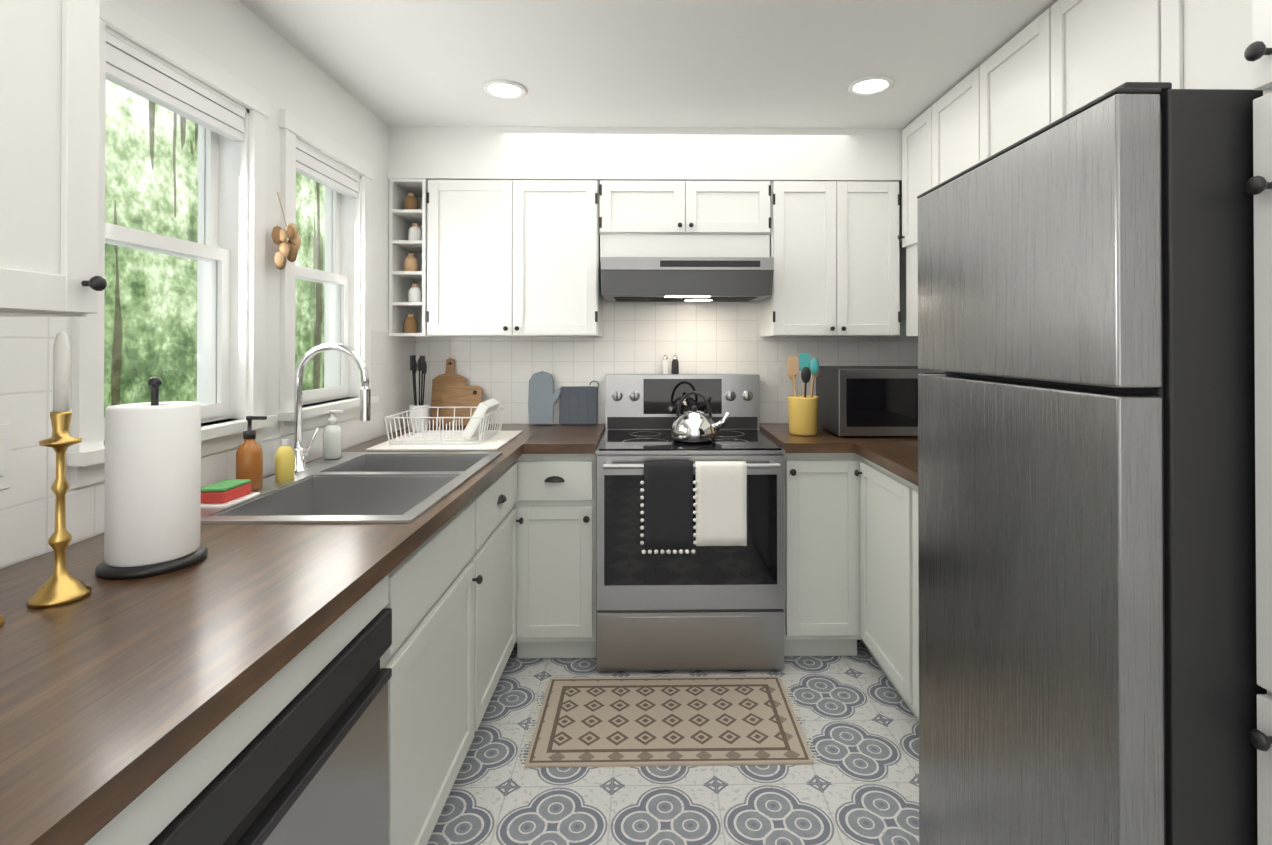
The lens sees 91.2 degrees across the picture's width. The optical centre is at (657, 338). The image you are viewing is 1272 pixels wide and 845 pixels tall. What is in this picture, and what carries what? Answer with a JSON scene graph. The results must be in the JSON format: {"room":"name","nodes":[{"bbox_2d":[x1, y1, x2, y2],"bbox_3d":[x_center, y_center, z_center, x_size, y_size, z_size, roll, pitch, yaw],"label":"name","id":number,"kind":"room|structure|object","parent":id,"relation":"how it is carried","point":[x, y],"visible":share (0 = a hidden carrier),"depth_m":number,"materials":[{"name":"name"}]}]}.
{"room":"kitchen","nodes":[
{"label":"kitchen","id":0,"kind":"room"},
{"bbox_2d":[0,0,414,568],"bbox_3d":[-1.110,0.176,0.425,0.470,2.340,5.520,0,0,-1],"label":"wall","id":1,"kind":"structure","parent":0,"point":[238,39],"depth_m":1.86,"materials":[{"name":"white paint"}]},
{"bbox_2d":[0,423,10,489],"bbox_3d":[-1.196,0.215,1.093,0.008,0.120,0.120,0,0,-1],"label":"switch plate","id":2,"kind":"object","parent":1,"relation":"attached to","point":[5,429],"depth_m":1.14,"materials":[{"name":"white plastic"}]},
{"bbox_2d":[0,0,106,316],"bbox_3d":[-1.038,-0.394,0.727,0.316,0.714,0.526,0,0,-1],"label":"upper cabinet","id":3,"kind":"object","parent":1,"relation":"attached to","point":[49,104],"visible":1,"depth_m":0.89,"materials":[{"name":"white wood"}]},
{"bbox_2d":[66,0,289,487],"bbox_3d":[-1.257,-0.218,1.600,0.175,1.053,0.656,0,0,-1],"label":"window","id":4,"kind":"structure","parent":1,"relation":"in","point":[226,111],"depth_m":1.77,"materials":[{"name":"white wood"}]},
{"bbox_2d":[286,113,378,434],"bbox_3d":[-1.268,-0.213,2.330,0.175,1.053,0.656,0,0,-1],"label":"window","id":5,"kind":"structure","parent":1,"relation":"in","point":[314,155],"depth_m":2.54,"materials":[{"name":"white wood"}]},
{"bbox_2d":[271,192,300,269],"bbox_3d":[-1.170,-0.339,1.968,0.069,0.250,0.106,0,0,-1],"label":"hanging ornament","id":6,"kind":"object","parent":5,"relation":"hanging from","point":[290,248],"visible":1,"depth_m":1.95,"materials":[{"name":"brown"}]},
{"bbox_2d":[389,178,436,336],"bbox_3d":[-1.150,-0.374,3.021,0.166,0.724,0.326,0,0,-1],"label":"open shelf cubby","id":7,"kind":"object","parent":1,"relation":"attached to","point":[401,248],"visible":0.69,"depth_m":2.89,"materials":[{"name":"white wood"}]},
{"bbox_2d":[404,314,417,332],"bbox_3d":[-1.158,-0.073,2.926,0.058,0.091,0.058,0,0,-1],"label":"jar","id":8,"kind":"object","parent":7,"relation":"in","point":[410,323],"visible":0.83,"depth_m":2.90,"materials":[{"name":"brown ceramic"}]},
{"bbox_2d":[404,253,417,270],"bbox_3d":[-1.158,-0.357,2.928,0.058,0.091,0.058,0,0,-1],"label":"jar","id":9,"kind":"object","parent":7,"relation":"in","point":[410,262],"visible":0.75,"depth_m":2.91,"materials":[{"name":"beige ceramic"}]},
{"bbox_2d":[404,193,417,208],"bbox_3d":[-1.158,-0.641,2.930,0.058,0.091,0.058,0,0,-1],"label":"jar","id":10,"kind":"object","parent":7,"relation":"in","point":[410,201],"visible":0.69,"depth_m":2.91,"materials":[{"name":"brown ceramic"}]},
{"bbox_2d":[408,284,421,301],"bbox_3d":[-1.138,-0.215,2.927,0.058,0.091,0.058,0,0,-1],"label":"jar","id":11,"kind":"object","parent":7,"relation":"in","point":[414,293],"visible":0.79,"depth_m":2.90,"materials":[{"name":"white ceramic"}]},
{"bbox_2d":[408,223,421,239],"bbox_3d":[-1.138,-0.499,2.929,0.058,0.091,0.058,0,0,-1],"label":"jar","id":12,"kind":"object","parent":7,"relation":"in","point":[415,232],"visible":0.75,"depth_m":2.91,"materials":[{"name":"white ceramic"}]},
{"bbox_2d":[239,0,1057,128],"bbox_3d":[0.140,-1.044,0.453,2.970,0.100,5.820,0,0,-1],"label":"ceiling","id":13,"kind":"structure","parent":0,"point":[700,63],"depth_m":2.16,"materials":[{"name":"white paint"}]},
{"bbox_2d":[481,80,527,98],"bbox_3d":[-0.598,-0.976,2.441,0.176,0.010,0.176,0,0,-1],"label":"recessed light","id":14,"kind":"object","parent":13,"relation":"in","point":[506,89],"visible":1,"depth_m":2.43,"materials":[{"name":"white plastic"}]},
{"bbox_2d":[847,76,894,94],"bbox_3d":[0.823,-0.976,2.404,0.176,0.010,0.176,0,0,-1],"label":"recessed light","id":15,"kind":"object","parent":13,"relation":"in","point":[869,85],"visible":1,"depth_m":2.40,"materials":[{"name":"white plastic"}]},
{"bbox_2d":[388,126,917,423],"bbox_3d":[0.096,0.194,3.115,2.970,2.340,0.480,0,0,-1],"label":"wall","id":16,"kind":"structure","parent":0,"point":[694,337],"depth_m":3.18,"materials":[{"name":"white paint"}]},
{"bbox_2d":[426,180,525,336],"bbox_3d":[-0.841,-0.374,3.026,0.446,0.724,0.326,0,0,-1],"label":"upper cabinet","id":17,"kind":"object","parent":16,"relation":"attached to","point":[513,258],"depth_m":2.87,"materials":[{"name":"white wood"}]},
{"bbox_2d":[526,180,605,336],"bbox_3d":[-0.498,-0.374,3.032,0.446,0.724,0.326,0,0,-1],"label":"upper cabinet","id":18,"kind":"object","parent":16,"relation":"attached to","point":[565,249],"depth_m":2.88,"materials":[{"name":"white wood"}]},
{"bbox_2d":[602,180,697,247],"bbox_3d":[-0.047,-0.612,3.041,0.451,0.249,0.326,0,0,-1],"label":"upper cabinet","id":19,"kind":"object","parent":16,"relation":"attached to","point":[635,214],"depth_m":2.89,"materials":[{"name":"white wood"}]},
{"bbox_2d":[601,257,773,301],"bbox_3d":[0.129,-0.273,2.963,0.760,0.169,0.474,0,0,-1],"label":"range hood","id":20,"kind":"object","parent":16,"relation":"attached to","point":[686,279],"visible":1,"depth_m":2.75,"materials":[{"name":"metal"}]},
{"bbox_2d":[694,181,773,247],"bbox_3d":[0.302,-0.611,3.046,0.452,0.249,0.326,0,0,-1],"label":"upper cabinet","id":21,"kind":"object","parent":16,"relation":"attached to","point":[731,214],"depth_m":2.89,"materials":[{"name":"white wood"}]},
{"bbox_2d":[767,363,781,385],"bbox_3d":[0.602,0.185,3.203,0.075,0.120,0.008,0,0,-1],"label":"switch plate","id":22,"kind":"object","parent":16,"relation":"attached to","point":[774,374],"depth_m":3.20,"materials":[{"name":"white plastic"}]},
{"bbox_2d":[758,181,853,336],"bbox_3d":[0.706,-0.374,3.051,0.351,0.724,0.326,0,0,-1],"label":"upper cabinet","id":23,"kind":"object","parent":16,"relation":"attached to","point":[809,246],"depth_m":2.90,"materials":[{"name":"white wood"}]},
{"bbox_2d":[850,181,900,336],"bbox_3d":[0.954,-0.374,3.055,0.351,0.724,0.326,0,0,-1],"label":"upper cabinet","id":24,"kind":"object","parent":16,"relation":"attached to","point":[874,206],"depth_m":2.90,"materials":[{"name":"white wood"}]},
{"bbox_2d":[897,115,920,251],"bbox_3d":[1.286,-0.697,2.716,0.296,0.555,0.359,0,0,-1],"label":"upper cabinet","id":25,"kind":"object","parent":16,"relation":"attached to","point":[911,135],"depth_m":2.81,"materials":[{"name":"white wood"}]},
{"bbox_2d":[427,640,918,844],"bbox_3d":[0.140,1.396,0.437,2.970,0.100,5.820,0,0,-1],"label":"floor","id":26,"kind":"structure","parent":0,"point":[858,784],"depth_m":1.89,"materials":[{"name":"tile"}]},
{"bbox_2d":[149,608,391,844],"bbox_3d":[-0.840,0.948,0.921,0.606,0.798,0.704,0,0,-1],"label":"dishwasher","id":27,"kind":"object","parent":26,"relation":"on","point":[307,764],"visible":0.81,"depth_m":1.00,"materials":[{"name":"silver metal"}]},
{"bbox_2d":[84,538,487,844],"bbox_3d":[-0.885,1.003,1.637,0.650,0.698,0.720,0,0,-1],"label":"base cabinet","id":28,"kind":"object","parent":26,"relation":"on","point":[446,592],"depth_m":1.43,"materials":[{"name":"white wood"}]},
{"bbox_2d":[429,498,523,703],"bbox_3d":[-0.895,1.007,2.217,0.650,0.698,0.694,0,0,-1],"label":"base cabinet","id":29,"kind":"object","parent":26,"relation":"on","point":[494,521],"depth_m":2.25,"materials":[{"name":"white wood"}]},
{"bbox_2d":[469,462,516,501],"bbox_3d":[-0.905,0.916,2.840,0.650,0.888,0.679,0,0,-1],"label":"drawer","id":30,"kind":"object","parent":29,"relation":"in","point":[503,488],"depth_m":2.29,"materials":[{"name":"white wood"}]},
{"bbox_2d":[0,424,545,844],"bbox_3d":[-0.874,0.445,1.824,0.672,0.040,2.713,0,0,-1],"label":"countertop","id":31,"kind":"structure","parent":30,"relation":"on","point":[117,697],"depth_m":0.86,"materials":[{"name":"brown wood"}]},
{"bbox_2d":[0,615,4,625],"bbox_3d":[-0.993,0.208,0.897,0.075,0.420,0.075,0,0,-1],"label":"candlestick","id":32,"kind":"object","parent":31,"relation":"on","point":[2,618],"visible":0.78,"depth_m":0.92,"materials":[{"name":"gold metal"}]},
{"bbox_2d":[27,331,90,607],"bbox_3d":[-0.965,0.203,1.007,0.075,0.431,0.075,0,0,-1],"label":"candlestick","id":33,"kind":"object","parent":31,"relation":"on","point":[62,585],"visible":1,"depth_m":1.00,"materials":[{"name":"gold metal"}]},
{"bbox_2d":[95,377,207,579],"bbox_3d":[-0.942,0.245,1.167,0.163,0.349,0.163,0,0,-1],"label":"paper towel holder","id":34,"kind":"object","parent":31,"relation":"on","point":[152,517],"visible":1,"depth_m":1.11,"materials":[{"name":"white paper"}]},
{"bbox_2d":[201,479,259,507],"bbox_3d":[-1.114,0.398,1.604,0.100,0.050,0.140,0,0,-1],"label":"sponge","id":35,"kind":"object","parent":31,"relation":"on","point":[225,493],"visible":0.81,"depth_m":1.57,"materials":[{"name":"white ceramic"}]},
{"bbox_2d":[236,416,266,489],"bbox_3d":[-1.135,0.320,1.744,0.077,0.208,0.064,0,0,-1],"label":"soap pump bottle","id":36,"kind":"object","parent":31,"relation":"on","point":[249,458],"visible":0.9,"depth_m":1.73,"materials":[{"name":"brown plastic"}]},
{"bbox_2d":[275,439,294,480],"bbox_3d":[-1.108,0.362,1.854,0.044,0.125,0.044,0,0,-1],"label":"dish soap","id":37,"kind":"object","parent":31,"relation":"on","point":[285,462],"visible":0.81,"depth_m":1.84,"materials":[{"name":"yellow plastic"}]},
{"bbox_2d":[292,343,370,472],"bbox_3d":[-1.038,0.215,1.989,0.256,0.406,0.095,0,0,-1],"label":"faucet","id":38,"kind":"object","parent":31,"relation":"on","point":[300,452],"visible":0.96,"depth_m":1.96,"materials":[{"name":"silver metal"}]},
{"bbox_2d":[201,452,502,523],"bbox_3d":[-0.875,0.517,1.874,0.607,0.197,0.905,0,0,-1],"label":"sink","id":39,"kind":"object","parent":31,"relation":"in","point":[378,487],"visible":0.52,"depth_m":1.92,"materials":[{"name":"metal"}]},
{"bbox_2d":[323,410,344,458],"bbox_3d":[-1.139,0.335,2.194,0.070,0.168,0.060,0,0,-1],"label":"hand soap","id":40,"kind":"object","parent":39,"relation":"on","point":[332,440],"visible":1,"depth_m":2.17,"materials":[{"name":"white plastic"}]},
{"bbox_2d":[365,431,522,450],"bbox_3d":[-0.871,0.426,2.638,0.500,0.006,0.500,0,0,-1],"label":"drying mat","id":41,"kind":"object","parent":31,"relation":"on","point":[497,441],"visible":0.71,"depth_m":2.47,"materials":[{"name":"white fabric"}]},
{"bbox_2d":[384,407,504,444],"bbox_3d":[-0.891,0.366,2.667,0.385,0.113,0.405,0,0,-1],"label":"dish rack","id":42,"kind":"object","parent":41,"relation":"on","point":[426,432],"visible":1,"depth_m":2.60,"materials":[{"name":"white plastic"}]},
{"bbox_2d":[409,355,427,430],"bbox_3d":[-1.126,0.254,2.940,0.084,0.354,0.103,0,0,-1],"label":"utensil holder","id":43,"kind":"object","parent":42,"relation":"in","point":[420,365],"visible":0.83,"depth_m":2.92,"materials":[{"name":"white plastic"}]},
{"bbox_2d":[463,398,499,439],"bbox_3d":[-0.747,0.337,2.650,0.108,0.149,0.220,0,0,-1],"label":"baking dish","id":44,"kind":"object","parent":42,"relation":"in","point":[471,430],"visible":0.9,"depth_m":2.54,"materials":[{"name":"white ceramic"}]},
{"bbox_2d":[430,358,466,424],"bbox_3d":[-1.049,0.263,3.140,0.170,0.337,0.068,0,0,-1],"label":"cutting board","id":45,"kind":"object","parent":31,"relation":"on","point":[449,377],"visible":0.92,"depth_m":3.14,"materials":[{"name":"brown wood"}]},
{"bbox_2d":[440,386,482,425],"bbox_3d":[-0.979,0.333,3.113,0.200,0.196,0.062,0,0,-1],"label":"cutting board","id":46,"kind":"object","parent":31,"relation":"on","point":[461,396],"visible":0.81,"depth_m":3.11,"materials":[{"name":"brown wood"}]},
{"bbox_2d":[528,371,560,424],"bbox_3d":[-0.568,0.297,3.150,0.165,0.269,0.053,0,0,-1],"label":"oven mitt","id":47,"kind":"object","parent":31,"relation":"on","point":[543,398],"visible":1,"depth_m":3.14,"materials":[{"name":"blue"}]},
{"bbox_2d":[514,453,596,658],"bbox_3d":[-0.428,0.916,2.879,0.340,0.888,0.616,0,0,-1],"label":"base cabinet","id":48,"kind":"object","parent":26,"relation":"on","point":[555,505],"depth_m":2.58,"materials":[{"name":"white wood"}]},
{"bbox_2d":[523,424,604,453],"bbox_3d":[-0.406,0.452,2.869,0.295,0.040,0.638,0,0,-1],"label":"countertop","id":49,"kind":"structure","parent":48,"relation":"on","point":[565,439],"depth_m":2.66,"materials":[{"name":"brown wood"}]},
{"bbox_2d":[559,381,598,424],"bbox_3d":[-0.397,0.323,3.162,0.200,0.222,0.036,0,0,-1],"label":"pot holder","id":50,"kind":"object","parent":49,"relation":"on","point":[578,405],"visible":0.98,"depth_m":3.16,"materials":[{"name":"grey fabric"}]},
{"bbox_2d":[517,676,820,767],"bbox_3d":[0.035,1.352,2.233,0.980,0.010,0.516,0,0,-1],"label":"rug","id":51,"kind":"object","parent":26,"relation":"on","point":[662,721],"visible":0.98,"depth_m":2.18,"materials":[{"name":"beige fabric"}]},
{"bbox_2d":[595,374,784,670],"bbox_3d":[0.131,0.768,2.826,0.774,1.183,0.735,0,0,-1],"label":"range","id":52,"kind":"object","parent":26,"relation":"on","point":[712,607],"visible":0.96,"depth_m":2.52,"materials":[{"name":"silver metal"}]},
{"bbox_2d":[661,355,668,373],"bbox_3d":[0.041,0.129,3.149,0.039,0.096,0.039,0,0,-1],"label":"shaker","id":53,"kind":"object","parent":52,"relation":"on","point":[665,366],"visible":0.98,"depth_m":3.13,"materials":[{"name":"white ceramic"}]},
{"bbox_2d":[640,461,696,553],"bbox_3d":[0.044,0.665,2.463,0.223,0.358,0.050,0,0,-1],"label":"towel","id":54,"kind":"object","parent":52,"relation":"hanging from","point":[668,497],"visible":1,"depth_m":2.45,"materials":[{"name":"grey fabric"}]},
{"bbox_2d":[671,355,678,373],"bbox_3d":[0.091,0.129,3.150,0.039,0.096,0.039,0,0,-1],"label":"shaker","id":55,"kind":"object","parent":52,"relation":"on","point":[675,367],"visible":0.98,"depth_m":3.14,"materials":[{"name":"black plastic"}]},
{"bbox_2d":[671,391,730,443],"bbox_3d":[0.190,0.338,2.745,0.260,0.216,0.205,0,0,-1],"label":"kettle","id":56,"kind":"object","parent":52,"relation":"on","point":[693,425],"visible":1,"depth_m":2.68,"materials":[{"name":"silver metal"}]},
{"bbox_2d":[695,461,746,545],"bbox_3d":[0.252,0.650,2.469,0.200,0.329,0.046,0,0,-1],"label":"towel","id":57,"kind":"object","parent":52,"relation":"hanging from","point":[721,501],"visible":0.98,"depth_m":2.45,"materials":[{"name":"white fabric"}]},
{"bbox_2d":[783,453,861,655],"bbox_3d":[0.686,0.917,2.897,0.334,0.888,0.616,0,0,-1],"label":"base cabinet","id":58,"kind":"object","parent":26,"relation":"on","point":[822,490],"depth_m":2.60,"materials":[{"name":"white wood"}]},
{"bbox_2d":[854,457,897,691],"bbox_3d":[1.142,0.913,2.310,0.596,0.888,0.573,0,0,-1],"label":"base cabinet","id":59,"kind":"object","parent":26,"relation":"on","point":[889,611],"depth_m":2.39,"materials":[{"name":"white wood"}]},
{"bbox_2d":[760,423,917,485],"bbox_3d":[0.983,0.449,2.394,0.912,0.040,1.633,0,0,-1],"label":"countertop","id":60,"kind":"structure","parent":59,"relation":"on","point":[897,455],"depth_m":2.57,"materials":[{"name":"brown wood"}]},
{"bbox_2d":[788,395,818,435],"bbox_3d":[0.661,0.346,2.823,0.138,0.170,0.138,0,0,-1],"label":"utensil crock","id":61,"kind":"object","parent":60,"relation":"on","point":[803,416],"visible":0.98,"depth_m":2.77,"materials":[{"name":"yellow ceramic"}]},
{"bbox_2d":[787,353,819,397],"bbox_3d":[0.662,0.240,2.819,0.152,0.351,0.116,0,0,-1],"label":"cooking utensils","id":62,"kind":"object","parent":61,"relation":"in","point":[808,368],"visible":0.81,"depth_m":2.80,"materials":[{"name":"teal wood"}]},
{"bbox_2d":[816,366,945,436],"bbox_3d":[1.036,0.281,2.870,0.500,0.299,0.418,0,0,-1],"label":"microwave","id":63,"kind":"object","parent":60,"relation":"on","point":[867,400],"visible":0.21,"depth_m":2.70,"materials":[{"name":"silver metal"}]},
{"bbox_2d":[898,476,918,720],"bbox_3d":[1.150,0.910,1.864,0.596,0.888,0.574,0,0,-1],"label":"base cabinet","id":64,"kind":"object","parent":26,"relation":"on","point":[908,588],"depth_m":2.10,"materials":[{"name":"white wood"}]},
{"bbox_2d":[917,82,1266,844],"bbox_3d":[1.049,0.488,1.233,0.785,1.723,0.670,0,0,-1],"label":"refrigerator","id":65,"kind":"object","parent":26,"relation":"on","point":[1087,590],"visible":1,"depth_m":0.95,"materials":[{"name":"metal"}]},
{"bbox_2d":[1244,0,1271,844],"bbox_3d":[1.146,0.177,0.446,0.649,2.334,0.890,0,0,-1],"label":"pantry cabinet","id":66,"kind":"object","parent":26,"relation":"on","point":[1258,54],"visible":1,"depth_m":0.87,"materials":[{"name":"white"}]},
{"bbox_3d":[1.549,0.176,0.468,0.150,2.340,5.520,0,0,-1],"label":"wall","id":67,"kind":"structure","parent":0,"visible":0},
{"bbox_2d":[906,248,917,335],"bbox_3d":[1.304,-0.219,2.250,0.276,0.403,1.286,0,0,-1],"label":"upper cabinet","id":68,"kind":"object","parent":67,"relation":"attached to","point":[911,256],"depth_m":2.82,"materials":[{"name":"white wood"}]},
{"bbox_2d":[921,78,964,193],"bbox_3d":[1.291,-0.699,2.404,0.296,0.555,0.477,0,0,-1],"label":"upper cabinet","id":69,"kind":"object","parent":67,"relation":"attached to","point":[943,123],"depth_m":2.50,"materials":[{"name":"white wood"}]},
{"bbox_2d":[965,25,1028,169],"bbox_3d":[1.297,-0.702,2.025,0.296,0.555,0.498,0,0,-1],"label":"upper cabinet","id":70,"kind":"object","parent":67,"relation":"attached to","point":[997,91],"depth_m":2.11,"materials":[{"name":"white wood"}]},
{"bbox_2d":[1029,0,1128,134],"bbox_3d":[1.304,-0.704,1.634,0.296,0.555,0.497,0,0,-1],"label":"upper cabinet","id":71,"kind":"object","parent":67,"relation":"attached to","point":[1058,59],"depth_m":1.74,"materials":[{"name":"white wood"}]},
{"bbox_2d":[1129,0,1252,89],"bbox_3d":[1.310,-0.707,1.244,0.296,0.555,0.497,0,0,-1],"label":"upper cabinet","id":72,"kind":"object","parent":67,"relation":"attached to","point":[1186,44],"depth_m":1.36,"materials":[{"name":"white wood"}]},
{"label":"outside","id":73,"kind":"structure","parent":0,"visible":0},
{"bbox_2d":[104,79,324,417],"bbox_3d":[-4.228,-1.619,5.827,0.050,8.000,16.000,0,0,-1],"label":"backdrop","id":74,"kind":"structure","parent":73,"point":[164,277],"depth_m":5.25,"materials":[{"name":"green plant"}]}
]}

